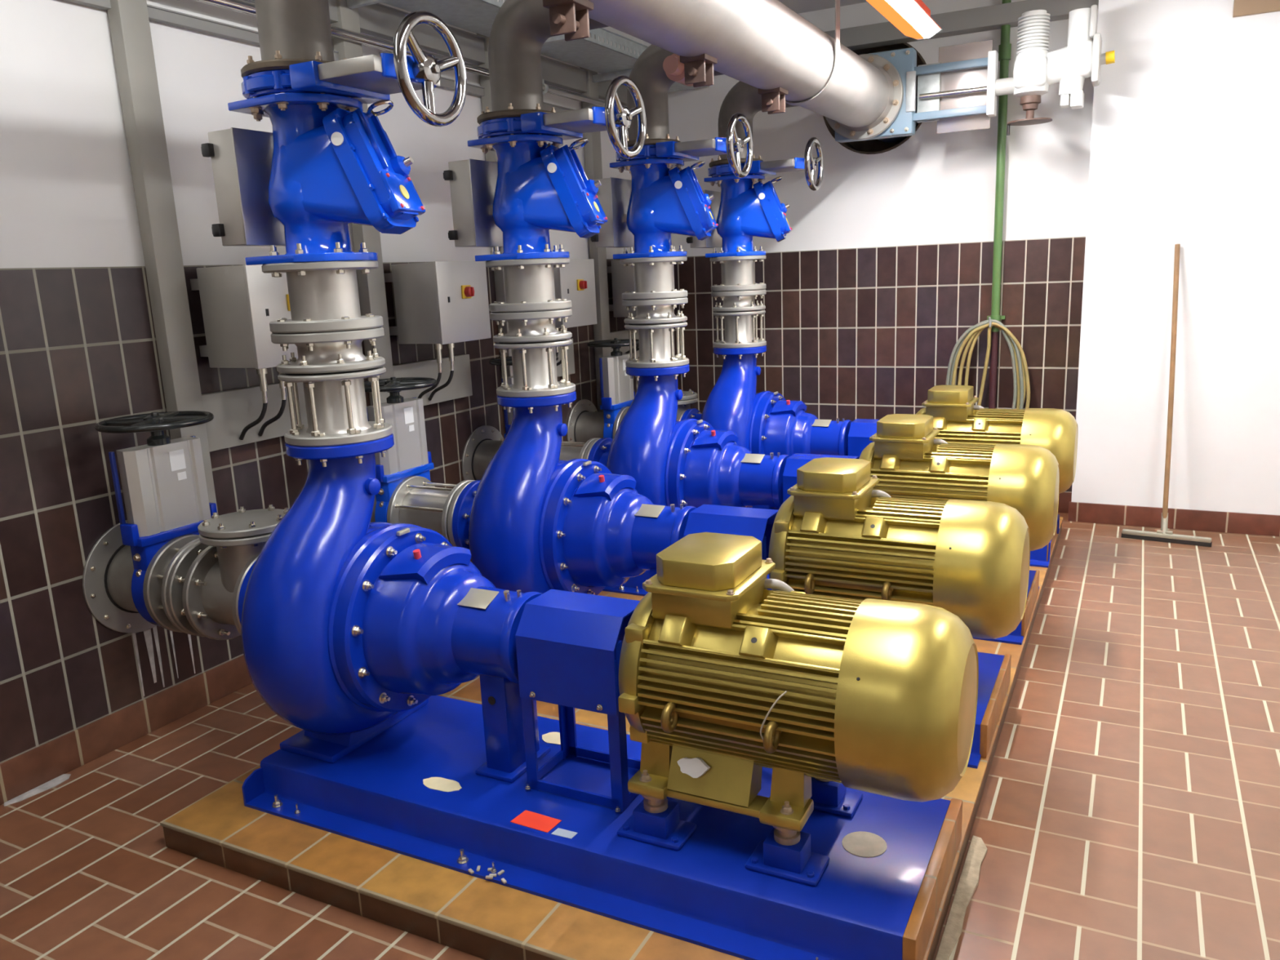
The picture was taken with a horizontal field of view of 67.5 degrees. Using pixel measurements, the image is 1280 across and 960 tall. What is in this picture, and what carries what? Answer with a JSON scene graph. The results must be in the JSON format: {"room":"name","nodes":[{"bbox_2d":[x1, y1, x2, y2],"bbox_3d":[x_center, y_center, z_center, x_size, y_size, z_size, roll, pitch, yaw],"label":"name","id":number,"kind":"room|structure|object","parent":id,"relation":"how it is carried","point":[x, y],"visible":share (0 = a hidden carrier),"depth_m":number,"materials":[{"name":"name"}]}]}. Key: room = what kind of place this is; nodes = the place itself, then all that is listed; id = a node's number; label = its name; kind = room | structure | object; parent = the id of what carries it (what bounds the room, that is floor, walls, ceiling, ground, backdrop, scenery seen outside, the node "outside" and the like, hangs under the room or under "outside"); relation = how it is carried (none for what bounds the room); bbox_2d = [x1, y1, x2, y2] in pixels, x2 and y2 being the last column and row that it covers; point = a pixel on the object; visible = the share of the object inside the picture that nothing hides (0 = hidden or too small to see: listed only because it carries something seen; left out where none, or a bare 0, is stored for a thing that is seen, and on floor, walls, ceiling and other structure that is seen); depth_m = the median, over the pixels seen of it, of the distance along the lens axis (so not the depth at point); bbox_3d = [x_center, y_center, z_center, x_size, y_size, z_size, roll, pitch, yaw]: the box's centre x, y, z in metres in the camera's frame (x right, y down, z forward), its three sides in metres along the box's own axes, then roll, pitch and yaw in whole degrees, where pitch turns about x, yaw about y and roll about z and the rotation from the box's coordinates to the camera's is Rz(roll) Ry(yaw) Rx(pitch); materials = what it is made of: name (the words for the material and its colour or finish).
{"room":"mechanical room","nodes":[
{"label":"mechanical room","id":0,"kind":"room"},
{"bbox_2d":[0,0,644,268],"bbox_3d":[-2.060,-0.513,2.801,0.116,3.060,9.578,4,14,27],"label":"wall","id":1,"kind":"structure","parent":0,"point":[68,199],"depth_m":3.22,"materials":[{"name":"white paint"}]},
{"bbox_2d":[82,520,156,632],"bbox_3d":[-1.676,0.338,3.312,0.183,0.404,0.404,4,14,27],"label":"pipe","id":2,"kind":"object","parent":1,"relation":"attached to","point":[108,568],"visible":0.44,"depth_m":3.23,"materials":[{"name":"grey metal"}]},
{"bbox_2d":[94,410,217,626],"bbox_3d":[-1.572,0.139,3.210,0.352,0.738,0.352,4,14,27],"label":"valve","id":3,"kind":"object","parent":2,"relation":"attached to","point":[163,479],"visible":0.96,"depth_m":3.12,"materials":[{"name":"blue paint"}]},
{"bbox_2d":[132,626,195,696],"bbox_3d":[-1.719,0.614,3.465,0.001,0.270,0.223,4,14,27],"label":"limescale streaks","id":4,"kind":"object","parent":1,"relation":"attached to","point":[148,636],"visible":0.83,"depth_m":3.43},
{"bbox_2d":[106,0,307,514],"bbox_3d":[-1.337,-0.939,3.465,0.494,2.550,0.700,4,14,27],"label":"wall post","id":5,"kind":"object","parent":1,"relation":"attached to","point":[233,410],"visible":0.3,"depth_m":3.32,"materials":[{"name":"metal"}]},
{"bbox_2d":[190,264,297,439],"bbox_3d":[-1.382,-0.473,3.581,0.364,0.645,0.366,4,14,27],"label":"control box","id":6,"kind":"object","parent":5,"relation":"attached to","point":[239,303],"visible":0.68,"depth_m":3.40,"materials":[{"name":"metal"}]},
{"bbox_2d":[383,0,709,92],"bbox_3d":[-1.330,-1.879,3.227,0.362,0.086,7.148,4,14,27],"label":"cable tray","id":7,"kind":"object","parent":5,"relation":"attached to","point":[477,16],"visible":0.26,"depth_m":4.98,"materials":[{"name":"grey metal"}]},
{"bbox_2d":[0,560,471,804],"bbox_3d":[-1.985,0.943,2.995,0.015,0.128,9.378,4,14,27],"label":"baseboard","id":8,"kind":"structure","parent":1,"relation":"attached to","point":[20,774],"depth_m":3.31,"materials":[{"name":"red tile"}]},
{"bbox_2d":[0,258,638,763],"bbox_3d":[-2.022,0.148,2.824,0.009,1.500,9.378,4,14,27],"label":"tile wainscot","id":9,"kind":"object","parent":1,"relation":"attached to","point":[78,348],"depth_m":3.17,"materials":[{"name":"brown tile"}]},
{"bbox_2d":[62,0,627,130],"bbox_3d":[-1.574,-1.631,3.433,0.038,0.041,7.178,4,14,27],"label":"trunking","id":10,"kind":"object","parent":1,"relation":"attached to","point":[156,14],"visible":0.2,"depth_m":3.46,"materials":[{"name":"grey paint"}]},
{"bbox_2d":[370,497,376,522],"bbox_3d":[-1.160,0.130,4.166,0.298,0.404,0.404,4,14,27],"label":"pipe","id":11,"kind":"object","parent":1,"relation":"attached to","point":[372,520],"visible":0.02,"depth_m":4.00,"materials":[{"name":"grey metal"}]},
{"bbox_2d":[364,377,436,522],"bbox_3d":[-1.006,-0.065,4.037,0.352,0.738,0.352,4,14,27],"label":"valve","id":12,"kind":"object","parent":11,"relation":"attached to","point":[409,455],"visible":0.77,"depth_m":3.96,"materials":[{"name":"grey metal"}]},
{"bbox_2d":[177,0,625,106],"bbox_3d":[-1.547,-1.708,3.394,0.112,0.080,7.168,4,14,27],"label":"conduit","id":13,"kind":"object","parent":1,"relation":"attached to","point":[240,6],"visible":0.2,"depth_m":4.11,"materials":[{"name":"silver metal"}]},
{"bbox_2d":[331,0,472,405],"bbox_3d":[-0.872,-1.150,4.346,0.494,2.550,0.700,4,14,27],"label":"wall post","id":14,"kind":"object","parent":1,"relation":"attached to","point":[371,286],"visible":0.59,"depth_m":4.25,"materials":[{"name":"metal"}]},
{"bbox_2d":[383,260,491,400],"bbox_3d":[-0.916,-0.685,4.463,0.364,0.645,0.366,4,14,27],"label":"control box","id":15,"kind":"object","parent":14,"relation":"attached to","point":[438,304],"visible":0.96,"depth_m":4.31,"materials":[{"name":"metal"}]},
{"bbox_2d":[245,0,626,106],"bbox_3d":[-1.573,-1.819,3.387,0.058,0.122,7.178,4,14,27],"label":"wide trunking","id":16,"kind":"object","parent":1,"relation":"attached to","point":[380,20],"visible":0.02,"depth_m":4.63,"materials":[{"name":"grey paint"}]},
{"bbox_2d":[462,425,503,480],"bbox_3d":[-0.713,-0.082,5.055,0.258,0.404,0.404,4,14,27],"label":"pipe","id":17,"kind":"object","parent":1,"relation":"attached to","point":[485,441],"visible":0.48,"depth_m":4.99,"materials":[{"name":"grey metal"}]},
{"bbox_2d":[476,33,574,433],"bbox_3d":[-0.406,-1.361,5.228,0.494,2.550,0.700,4,14,27],"label":"wall post","id":18,"kind":"object","parent":1,"relation":"attached to","point":[491,156],"visible":0.12,"depth_m":5.07,"materials":[{"name":"metal"}]},
{"bbox_2d":[553,258,596,365],"bbox_3d":[-0.450,-0.896,5.346,0.364,0.645,0.366,4,14,27],"label":"upper cabinet","id":19,"kind":"object","parent":18,"relation":"attached to","point":[575,282],"visible":0.41,"depth_m":5.24,"materials":[{"name":"metal"}]},
{"bbox_2d":[566,399,604,447],"bbox_3d":[-0.254,-0.297,5.958,0.228,0.404,0.404,4,14,27],"label":"pipe","id":20,"kind":"object","parent":1,"relation":"attached to","point":[584,423],"visible":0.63,"depth_m":5.88,"materials":[{"name":"grey metal"}]},
{"bbox_2d":[586,337,639,439],"bbox_3d":[-0.130,-0.494,5.845,0.352,0.738,0.352,4,14,27],"label":"valve","id":21,"kind":"object","parent":20,"relation":"attached to","point":[617,393],"visible":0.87,"depth_m":5.74,"materials":[{"name":"grey metal"}]},
{"bbox_2d":[579,32,639,412],"bbox_3d":[0.060,-1.573,6.111,0.494,2.550,0.700,4,14,27],"label":"wall post","id":22,"kind":"object","parent":1,"relation":"attached to","point":[593,152],"visible":0.3,"depth_m":5.95,"materials":[{"name":"metal"}]},
{"bbox_2d":[606,259,639,353],"bbox_3d":[0.015,-1.108,6.228,0.364,0.645,0.366,4,14,27],"label":"upper cabinet","id":23,"kind":"object","parent":22,"relation":"attached to","point":[622,277],"visible":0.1,"depth_m":6.06,"materials":[{"name":"metal"}]},
{"bbox_2d":[686,189,722,248],"bbox_3d":[0.373,-1.450,5.341,0.138,0.304,0.280,4,14,27],"label":"control box","id":24,"kind":"object","parent":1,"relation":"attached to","point":[715,240],"visible":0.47,"depth_m":5.30,"materials":[{"name":"metal"}]},
{"bbox_2d":[0,512,1279,959],"bbox_3d":[0.416,1.193,1.903,5.500,0.100,9.578,4,14,27],"label":"floor","id":25,"kind":"structure","parent":0,"point":[1129,808],"depth_m":2.78,"materials":[{"name":"tile"}]},
{"bbox_2d":[4,773,71,806],"bbox_3d":[-1.918,0.990,3.059,0.050,0.003,0.210,4,14,27],"label":"residue","id":26,"kind":"object","parent":25,"relation":"on","point":[55,782],"visible":1,"depth_m":3.06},
{"bbox_2d":[241,695,951,959],"bbox_3d":[-0.159,0.811,2.625,1.858,0.229,0.712,4,14,27],"label":"base frame","id":27,"kind":"object","parent":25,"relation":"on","point":[845,886],"visible":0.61,"depth_m":2.35,"materials":[{"name":"blue paint"}]},
{"bbox_2d":[238,423,551,782],"bbox_3d":[-0.746,0.322,2.783,1.000,0.949,0.684,4,14,27],"label":"pump","id":28,"kind":"object","parent":27,"relation":"on","point":[350,623],"visible":0.98,"depth_m":2.61,"materials":[{"name":"blue paint"}]},
{"bbox_2d":[142,504,288,639],"bbox_3d":[-1.319,0.312,3.118,0.482,0.432,0.330,4,14,27],"label":"fitting","id":29,"kind":"object","parent":28,"relation":"attached to","point":[193,584],"visible":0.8,"depth_m":3.04,"materials":[{"name":"silver metal"}]},
{"bbox_2d":[277,366,392,446],"bbox_3d":[-0.874,-0.218,2.756,0.300,0.195,0.300,4,14,27],"label":"joint","id":30,"kind":"object","parent":28,"relation":"on","point":[335,404],"visible":0.86,"depth_m":2.68,"materials":[{"name":"grey metal"}]},
{"bbox_2d":[271,313,385,375],"bbox_3d":[-0.882,-0.388,2.719,0.306,0.152,0.306,4,14,27],"label":"adapter","id":31,"kind":"object","parent":30,"relation":"on","point":[341,352],"visible":0.94,"depth_m":2.63,"materials":[{"name":"grey metal"}]},
{"bbox_2d":[261,260,383,333],"bbox_3d":[-0.887,-0.515,2.691,0.310,0.186,0.310,4,14,27],"label":"spool","id":32,"kind":"object","parent":31,"relation":"on","point":[322,295],"visible":0.98,"depth_m":2.60,"materials":[{"name":"grey metal"}]},
{"bbox_2d":[227,93,425,277],"bbox_3d":[-0.825,-0.791,2.601,0.460,0.453,0.321,4,14,27],"label":"valve","id":33,"kind":"object","parent":32,"relation":"on","point":[334,165],"visible":1,"depth_m":2.52,"materials":[{"name":"blue metal"}]},
{"bbox_2d":[200,127,285,246],"bbox_3d":[-1.061,-0.816,2.702,0.138,0.304,0.280,4,14,27],"label":"control box","id":34,"kind":"object","parent":33,"relation":"attached to","point":[242,158],"visible":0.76,"depth_m":2.61,"materials":[{"name":"metal"}]},
{"bbox_2d":[240,9,466,126],"bbox_3d":[-0.773,-1.038,2.509,0.605,0.269,0.300,4,14,26],"label":"valve","id":35,"kind":"object","parent":33,"relation":"attached to","point":[371,78],"visible":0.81,"depth_m":2.39,"materials":[{"name":"blue metal"}]},
{"bbox_2d":[240,0,334,78],"bbox_3d":[-0.782,-1.286,2.451,0.607,0.454,0.294,4,14,27],"label":"riser pipe","id":36,"kind":"object","parent":35,"relation":"on","point":[299,29],"visible":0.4,"depth_m":2.47,"materials":[{"name":"metal"}]},
{"bbox_2d":[510,809,561,832],"bbox_3d":[-0.264,0.865,2.428,0.118,0.001,0.064,4,14,27],"label":"sticker","id":37,"kind":"object","parent":27,"relation":"on","point":[528,819],"visible":1,"depth_m":2.43,"materials":[{"name":"red plastic"}]},
{"bbox_2d":[515,589,640,812],"bbox_3d":[-0.139,0.572,2.547,0.298,0.513,0.252,4,14,27],"label":"guard","id":38,"kind":"object","parent":27,"relation":"on","point":[569,644],"visible":0.96,"depth_m":2.45,"materials":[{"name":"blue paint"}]},
{"bbox_2d":[515,589,639,715],"bbox_3d":[-0.137,0.437,2.524,0.290,0.240,0.236,4,14,27],"label":"hood","id":39,"kind":"object","parent":38,"relation":"attached to","point":[569,644],"depth_m":2.43,"materials":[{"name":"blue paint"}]},
{"bbox_2d":[617,532,978,831],"bbox_3d":[0.379,0.506,2.281,0.780,0.688,0.522,4,14,27],"label":"motor","id":40,"kind":"object","parent":27,"relation":"on","point":[881,697],"visible":1,"depth_m":2.13,"materials":[{"name":"gold metal"}]},
{"bbox_2d":[160,516,1062,959],"bbox_3d":[0.522,0.573,4.061,2.048,0.189,4.234,4,14,27],"label":"plinth","id":41,"kind":"object","parent":25,"relation":"on","point":[486,920],"visible":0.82,"depth_m":2.39,"materials":[{"name":"brown tile"}]},
{"bbox_2d":[602,569,1039,644],"bbox_3d":[0.793,0.391,4.373,1.858,0.229,0.712,4,14,27],"label":"base frame","id":42,"kind":"object","parent":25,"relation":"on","point":[633,585],"visible":0.11,"depth_m":4.43,"materials":[{"name":"blue metal"}]},
{"bbox_2d":[587,355,789,510],"bbox_3d":[0.206,-0.099,4.532,1.000,0.949,0.684,4,14,27],"label":"pump","id":43,"kind":"object","parent":42,"relation":"on","point":[688,462],"visible":0.62,"depth_m":4.34,"materials":[{"name":"blue paint"}]},
{"bbox_2d":[559,437,599,461],"bbox_3d":[-0.362,-0.058,4.876,0.389,0.324,0.324,4,14,27],"label":"fitting","id":44,"kind":"object","parent":43,"relation":"attached to","point":[569,451],"visible":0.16,"depth_m":4.77,"materials":[{"name":"grey metal"}]},
{"bbox_2d":[624,321,688,368],"bbox_3d":[0.078,-0.638,4.505,0.300,0.195,0.300,4,14,27],"label":"joint","id":45,"kind":"object","parent":43,"relation":"on","point":[656,342],"visible":0.91,"depth_m":4.43,"materials":[{"name":"grey metal"}]},
{"bbox_2d":[622,288,688,324],"bbox_3d":[0.071,-0.808,4.468,0.306,0.152,0.306,4,14,27],"label":"adapter","id":46,"kind":"object","parent":45,"relation":"on","point":[649,312],"visible":0.91,"depth_m":4.38,"materials":[{"name":"silver metal"}]},
{"bbox_2d":[619,256,687,300],"bbox_3d":[0.065,-0.935,4.440,0.310,0.186,0.310,4,14,27],"label":"spool","id":47,"kind":"object","parent":46,"relation":"on","point":[659,277],"visible":0.97,"depth_m":4.35,"materials":[{"name":"silver metal"}]},
{"bbox_2d":[609,158,718,266],"bbox_3d":[0.127,-1.211,4.352,0.451,0.453,0.311,4,14,27],"label":"valve","id":48,"kind":"object","parent":47,"relation":"on","point":[661,205],"visible":0.98,"depth_m":4.27,"materials":[{"name":"blue metal"}]},
{"bbox_2d":[590,177,634,247],"bbox_3d":[-0.108,-1.236,4.450,0.138,0.304,0.280,4,14,27],"label":"control box","id":49,"kind":"object","parent":48,"relation":"attached to","point":[613,195],"visible":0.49,"depth_m":4.37,"materials":[{"name":"metal"}]},
{"bbox_2d":[615,112,753,177],"bbox_3d":[0.178,-1.458,4.256,0.605,0.269,0.300,4,14,27],"label":"valve","id":50,"kind":"object","parent":48,"relation":"attached to","point":[732,145],"visible":0.78,"depth_m":4.13,"materials":[{"name":"blue metal"}]},
{"bbox_2d":[626,44,723,146],"bbox_3d":[0.171,-1.707,4.200,0.607,0.454,0.294,4,14,27],"label":"riser pipe","id":51,"kind":"object","parent":50,"relation":"on","point":[648,73],"visible":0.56,"depth_m":4.19,"materials":[{"name":"metal"}]},
{"bbox_2d":[782,453,858,502],"bbox_3d":[0.814,0.151,4.296,0.298,0.513,0.252,4,14,27],"label":"guard","id":52,"kind":"object","parent":42,"relation":"on","point":[797,460],"visible":0.05,"depth_m":4.23,"materials":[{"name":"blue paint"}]},
{"bbox_2d":[858,413,1059,551],"bbox_3d":[1.331,0.086,4.030,0.780,0.688,0.522,4,14,27],"label":"motor","id":53,"kind":"object","parent":42,"relation":"on","point":[905,455],"visible":0.57,"depth_m":3.85,"materials":[{"name":"gold metal"}]},
{"bbox_2d":[747,506,1059,568],"bbox_3d":[1.275,0.177,5.264,1.858,0.229,0.712,4,14,27],"label":"base frame","id":54,"kind":"object","parent":25,"relation":"on","point":[1038,557],"visible":0.02,"depth_m":4.62,"materials":[{"name":"blue metal"}]},
{"bbox_2d":[680,339,852,456],"bbox_3d":[0.688,-0.312,5.423,1.000,0.949,0.684,4,14,27],"label":"pump","id":55,"kind":"object","parent":54,"relation":"on","point":[764,422],"visible":0.6,"depth_m":5.23,"materials":[{"name":"blue paint"}]},
{"bbox_2d":[613,388,697,438],"bbox_3d":[0.121,-0.322,5.754,0.477,0.432,0.330,4,14,27],"label":"fitting","id":56,"kind":"object","parent":55,"relation":"attached to","point":[689,397],"visible":0.12,"depth_m":5.61,"materials":[{"name":"silver metal"}]},
{"bbox_2d":[712,310,766,348],"bbox_3d":[0.560,-0.852,5.395,0.300,0.195,0.300,4,14,27],"label":"joint","id":57,"kind":"object","parent":55,"relation":"on","point":[740,326],"visible":0.91,"depth_m":5.32,"materials":[{"name":"grey metal"}]},
{"bbox_2d":[711,282,766,312],"bbox_3d":[0.552,-1.022,5.359,0.306,0.152,0.306,4,14,27],"label":"adapter","id":58,"kind":"object","parent":57,"relation":"on","point":[733,301],"visible":0.96,"depth_m":5.27,"materials":[{"name":"silver metal"}]},
{"bbox_2d":[710,254,766,292],"bbox_3d":[0.547,-1.149,5.331,0.310,0.186,0.310,4,14,27],"label":"spool","id":59,"kind":"object","parent":58,"relation":"on","point":[733,273],"visible":0.98,"depth_m":5.25,"materials":[{"name":"silver metal"}]},
{"bbox_2d":[703,174,792,263],"bbox_3d":[0.609,-1.425,5.242,0.451,0.453,0.311,4,14,27],"label":"valve","id":60,"kind":"object","parent":59,"relation":"on","point":[745,211],"visible":0.96,"depth_m":5.16,"materials":[{"name":"blue metal"}]},
{"bbox_2d":[707,137,823,191],"bbox_3d":[0.659,-1.671,5.146,0.605,0.269,0.300,4,14,27],"label":"valve","id":61,"kind":"object","parent":60,"relation":"attached to","point":[808,163],"visible":0.79,"depth_m":5.02,"materials":[{"name":"blue metal"}]},
{"bbox_2d":[708,80,797,168],"bbox_3d":[0.652,-1.920,5.091,0.607,0.454,0.294,4,14,27],"label":"riser pipe","id":62,"kind":"object","parent":61,"relation":"on","point":[743,98],"visible":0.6,"depth_m":5.07,"materials":[{"name":"metal"}]},
{"bbox_2d":[847,418,879,457],"bbox_3d":[1.295,-0.062,5.187,0.298,0.513,0.252,4,14,27],"label":"guard","id":63,"kind":"object","parent":54,"relation":"on","point":[860,431],"visible":0.04,"depth_m":5.11,"materials":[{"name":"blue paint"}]},
{"bbox_2d":[915,385,1077,493],"bbox_3d":[1.813,-0.128,4.921,0.780,0.688,0.522,4,14,27],"label":"motor","id":64,"kind":"object","parent":54,"relation":"on","point":[954,412],"visible":0.54,"depth_m":4.75,"materials":[{"name":"gold metal"}]},
{"bbox_2d":[935,835,987,959],"bbox_3d":[0.748,1.046,2.260,0.047,0.007,0.760,4,14,27],"label":"smear","id":65,"kind":"object","parent":25,"relation":"on","point":[968,882],"visible":1,"depth_m":2.35,"materials":[{"name":"beige"}]},
{"bbox_2d":[967,652,1004,768],"bbox_3d":[0.316,0.601,3.499,1.858,0.229,0.712,4,14,27],"label":"base frame","id":66,"kind":"object","parent":25,"relation":"on","point":[989,664],"visible":0.03,"depth_m":3.07,"materials":[{"name":"blue metal"}]},
{"bbox_2d":[452,379,696,595],"bbox_3d":[-0.271,0.112,3.657,1.000,0.949,0.684,4,14,27],"label":"pump","id":67,"kind":"object","parent":66,"relation":"on","point":[535,520],"visible":0.86,"depth_m":3.47,"materials":[{"name":"blue paint"}]},
{"bbox_2d":[386,475,475,546],"bbox_3d":[-0.816,0.154,3.989,0.335,0.324,0.324,4,14,27],"label":"fitting","id":68,"kind":"object","parent":67,"relation":"attached to","point":[415,500],"visible":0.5,"depth_m":3.92,"materials":[{"name":"grey metal"}]},
{"bbox_2d":[493,338,575,397],"bbox_3d":[-0.399,-0.428,3.630,0.300,0.195,0.300,4,14,27],"label":"joint","id":69,"kind":"object","parent":67,"relation":"on","point":[534,365],"visible":0.9,"depth_m":3.55,"materials":[{"name":"grey metal"}]},
{"bbox_2d":[489,297,572,343],"bbox_3d":[-0.407,-0.598,3.594,0.306,0.152,0.306,4,14,27],"label":"adapter","id":70,"kind":"object","parent":69,"relation":"on","point":[527,327],"visible":0.96,"depth_m":3.51,"materials":[{"name":"silver metal"}]},
{"bbox_2d":[485,257,571,312],"bbox_3d":[-0.412,-0.725,3.566,0.310,0.186,0.310,4,14,27],"label":"spool","id":71,"kind":"object","parent":70,"relation":"on","point":[534,284],"visible":0.97,"depth_m":3.48,"materials":[{"name":"silver metal"}]},
{"bbox_2d":[467,134,607,270],"bbox_3d":[-0.350,-1.001,3.477,0.451,0.453,0.311,4,14,27],"label":"valve","id":72,"kind":"object","parent":71,"relation":"on","point":[542,186],"visible":0.98,"depth_m":3.39,"materials":[{"name":"blue metal"}]},
{"bbox_2d":[443,158,502,247],"bbox_3d":[-0.586,-1.026,3.576,0.138,0.304,0.280,4,14,27],"label":"control box","id":73,"kind":"object","parent":72,"relation":"attached to","point":[473,182],"visible":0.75,"depth_m":3.49,"materials":[{"name":"metal"}]},
{"bbox_2d":[476,75,646,159],"bbox_3d":[-0.300,-1.248,3.381,0.605,0.269,0.300,4,14,27],"label":"valve","id":74,"kind":"object","parent":72,"relation":"attached to","point":[571,124],"visible":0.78,"depth_m":3.26,"materials":[{"name":"blue metal"}]},
{"bbox_2d":[476,0,608,124],"bbox_3d":[-0.307,-1.496,3.325,0.607,0.454,0.294,4,14,27],"label":"riser pipe","id":75,"kind":"object","parent":74,"relation":"on","point":[520,28],"visible":0.77,"depth_m":3.32,"materials":[{"name":"metal"}]},
{"bbox_2d":[684,504,777,559],"bbox_3d":[0.336,0.362,3.422,0.298,0.513,0.252,4,14,27],"label":"guard","id":76,"kind":"object","parent":66,"relation":"on","point":[757,523],"visible":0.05,"depth_m":3.33,"materials":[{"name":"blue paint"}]},
{"bbox_2d":[768,457,1030,639],"bbox_3d":[0.854,0.296,3.155,0.780,0.688,0.522,4,14,27],"label":"motor","id":77,"kind":"object","parent":66,"relation":"on","point":[832,536],"visible":0.81,"depth_m":2.98,"materials":[{"name":"gold metal"}]},
{"bbox_2d":[1121,244,1212,546],"bbox_3d":[2.870,-0.457,5.098,0.428,1.562,0.302,6,15,34],"label":"squeegee","id":78,"kind":"object","parent":25,"relation":"on","point":[1162,535],"visible":1,"depth_m":5.12,"materials":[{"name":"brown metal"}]},
{"bbox_2d":[1156,512,1173,534],"bbox_3d":[2.827,0.235,5.156,0.076,0.121,0.070,4,14,27],"label":"socket","id":79,"kind":"object","parent":78,"relation":"attached to","point":[1164,520],"depth_m":5.14,"materials":[{"name":"silver metal"}]},
{"bbox_2d":[777,0,866,13],"bbox_3d":[0.329,-1.913,1.320,5.500,0.100,9.778,4,14,27],"label":"ceiling","id":80,"kind":"structure","parent":0,"point":[798,6],"depth_m":5.74,"materials":[{"name":"white"}]},
{"bbox_2d":[785,0,839,106],"bbox_3d":[0.729,-2.131,4.361,0.352,0.796,0.065,4,14,27],"label":"hanger","id":81,"kind":"object","parent":80,"relation":"hanging from","point":[837,63],"visible":0.62,"depth_m":4.33,"materials":[{"name":"silver metal"}]},
{"bbox_2d":[542,0,903,140],"bbox_3d":[0.016,-1.574,3.042,0.450,0.475,5.430,4,14,27],"label":"pipe","id":82,"kind":"object","parent":81,"relation":"hanging from","point":[766,46],"visible":0.91,"depth_m":3.66,"materials":[{"name":"silver metal"}]},
{"bbox_2d":[662,53,693,86],"bbox_3d":[0.264,-1.721,3.957,0.320,0.125,0.200,4,14,27],"label":"stub","id":83,"kind":"object","parent":82,"relation":"attached to","point":[673,68],"visible":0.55,"depth_m":3.93,"materials":[{"name":"brown metal"}]},
{"bbox_2d":[835,4,1115,142],"bbox_3d":[1.885,-2.215,5.436,1.467,0.595,0.790,4,14,27],"label":"valve","id":84,"kind":"object","parent":82,"relation":"attached to","point":[959,91],"visible":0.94,"depth_m":5.11,"materials":[{"name":"blue paint"}]},
{"bbox_2d":[866,0,942,39],"bbox_3d":[1.027,-2.224,3.965,0.172,0.472,1.528,4,14,27],"label":"ceiling lamp","id":85,"kind":"object","parent":80,"relation":"hanging from","point":[913,18],"visible":1,"depth_m":4.38,"materials":[{"name":"brown"}]},
{"bbox_2d":[644,0,1093,256],"bbox_3d":[2.506,-1.333,5.674,5.520,3.060,0.296,4,14,27],"label":"wall","id":86,"kind":"structure","parent":0,"point":[933,188],"depth_m":5.79,"materials":[{"name":"white paint"}]},
{"bbox_2d":[822,42,926,154],"bbox_3d":[1.490,-2.360,5.939,0.670,0.670,0.261,4,14,27],"label":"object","id":87,"kind":"structure","parent":86,"relation":"attached to","point":[905,45],"depth_m":5.94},
{"bbox_2d":[673,236,1085,492],"bbox_3d":[1.353,-0.740,6.248,2.769,1.500,0.009,4,14,27],"label":"wall tiles","id":88,"kind":"object","parent":86,"relation":"attached to","point":[851,334],"depth_m":6.06,"materials":[{"name":"brown tile"}]},
{"bbox_2d":[848,46,924,152],"bbox_3d":[1.559,-2.392,6.069,0.666,0.666,0.020,4,14,27],"label":"lining","id":89,"kind":"object","parent":86,"relation":"attached to","point":[870,145],"visible":0.12,"depth_m":6.13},
{"bbox_2d":[824,0,1098,50],"bbox_3d":[1.241,-2.656,5.782,2.775,0.105,0.123,4,14,27],"label":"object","id":90,"kind":"structure","parent":86,"relation":"attached to","point":[988,18],"depth_m":5.42,"materials":[{"name":"grey paint"}]},
{"bbox_2d":[986,0,1011,408],"bbox_3d":[2.097,-1.305,5.626,0.100,3.060,0.163,4,14,27],"label":"pipe","id":91,"kind":"object","parent":86,"relation":"attached to","point":[1005,48],"visible":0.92,"depth_m":5.57,"materials":[{"name":"metal"}]},
{"bbox_2d":[945,319,1023,408],"bbox_3d":[2.075,-0.570,5.770,0.453,0.786,0.042,4,14,26],"label":"hose","id":92,"kind":"object","parent":91,"relation":"hanging from","point":[953,357],"visible":0.58,"depth_m":5.69,"materials":[{"name":"grey rubber"}]},
{"bbox_2d":[951,322,1030,409],"bbox_3d":[2.108,-0.561,5.758,0.452,0.771,0.062,4,14,27],"label":"garden hose","id":93,"kind":"object","parent":91,"relation":"hanging from","point":[973,335],"visible":0.66,"depth_m":5.72,"materials":[{"name":"yellow rubber"}]},
{"bbox_2d":[1057,492,1071,513],"bbox_3d":[1.386,0.056,6.417,2.769,0.128,0.015,4,14,27],"label":"baseboard","id":94,"kind":"structure","parent":86,"relation":"attached to","point":[1064,498],"depth_m":5.80,"materials":[{"name":"red tile"}]},
{"bbox_2d":[1071,0,1279,515],"bbox_3d":[3.725,-1.215,4.888,2.625,3.060,0.393,4,14,27],"label":"wall","id":95,"kind":"structure","parent":0,"point":[1185,142],"depth_m":5.11,"materials":[{"name":"white paint"}]},
{"bbox_2d":[1067,502,1279,536],"bbox_3d":[3.645,0.261,5.051,2.537,0.115,0.015,4,14,27],"label":"baseboard","id":96,"kind":"structure","parent":95,"relation":"attached to","point":[1116,514],"depth_m":5.36,"materials":[{"name":"red tile"}]},
{"bbox_2d":[1232,0,1279,17],"bbox_3d":[3.181,-2.441,4.637,0.510,0.295,0.030,4,14,27],"label":"panel","id":97,"kind":"object","parent":95,"relation":"attached to","point":[1241,7],"visible":1,"depth_m":4.72,"materials":[{"name":"brown wood"}]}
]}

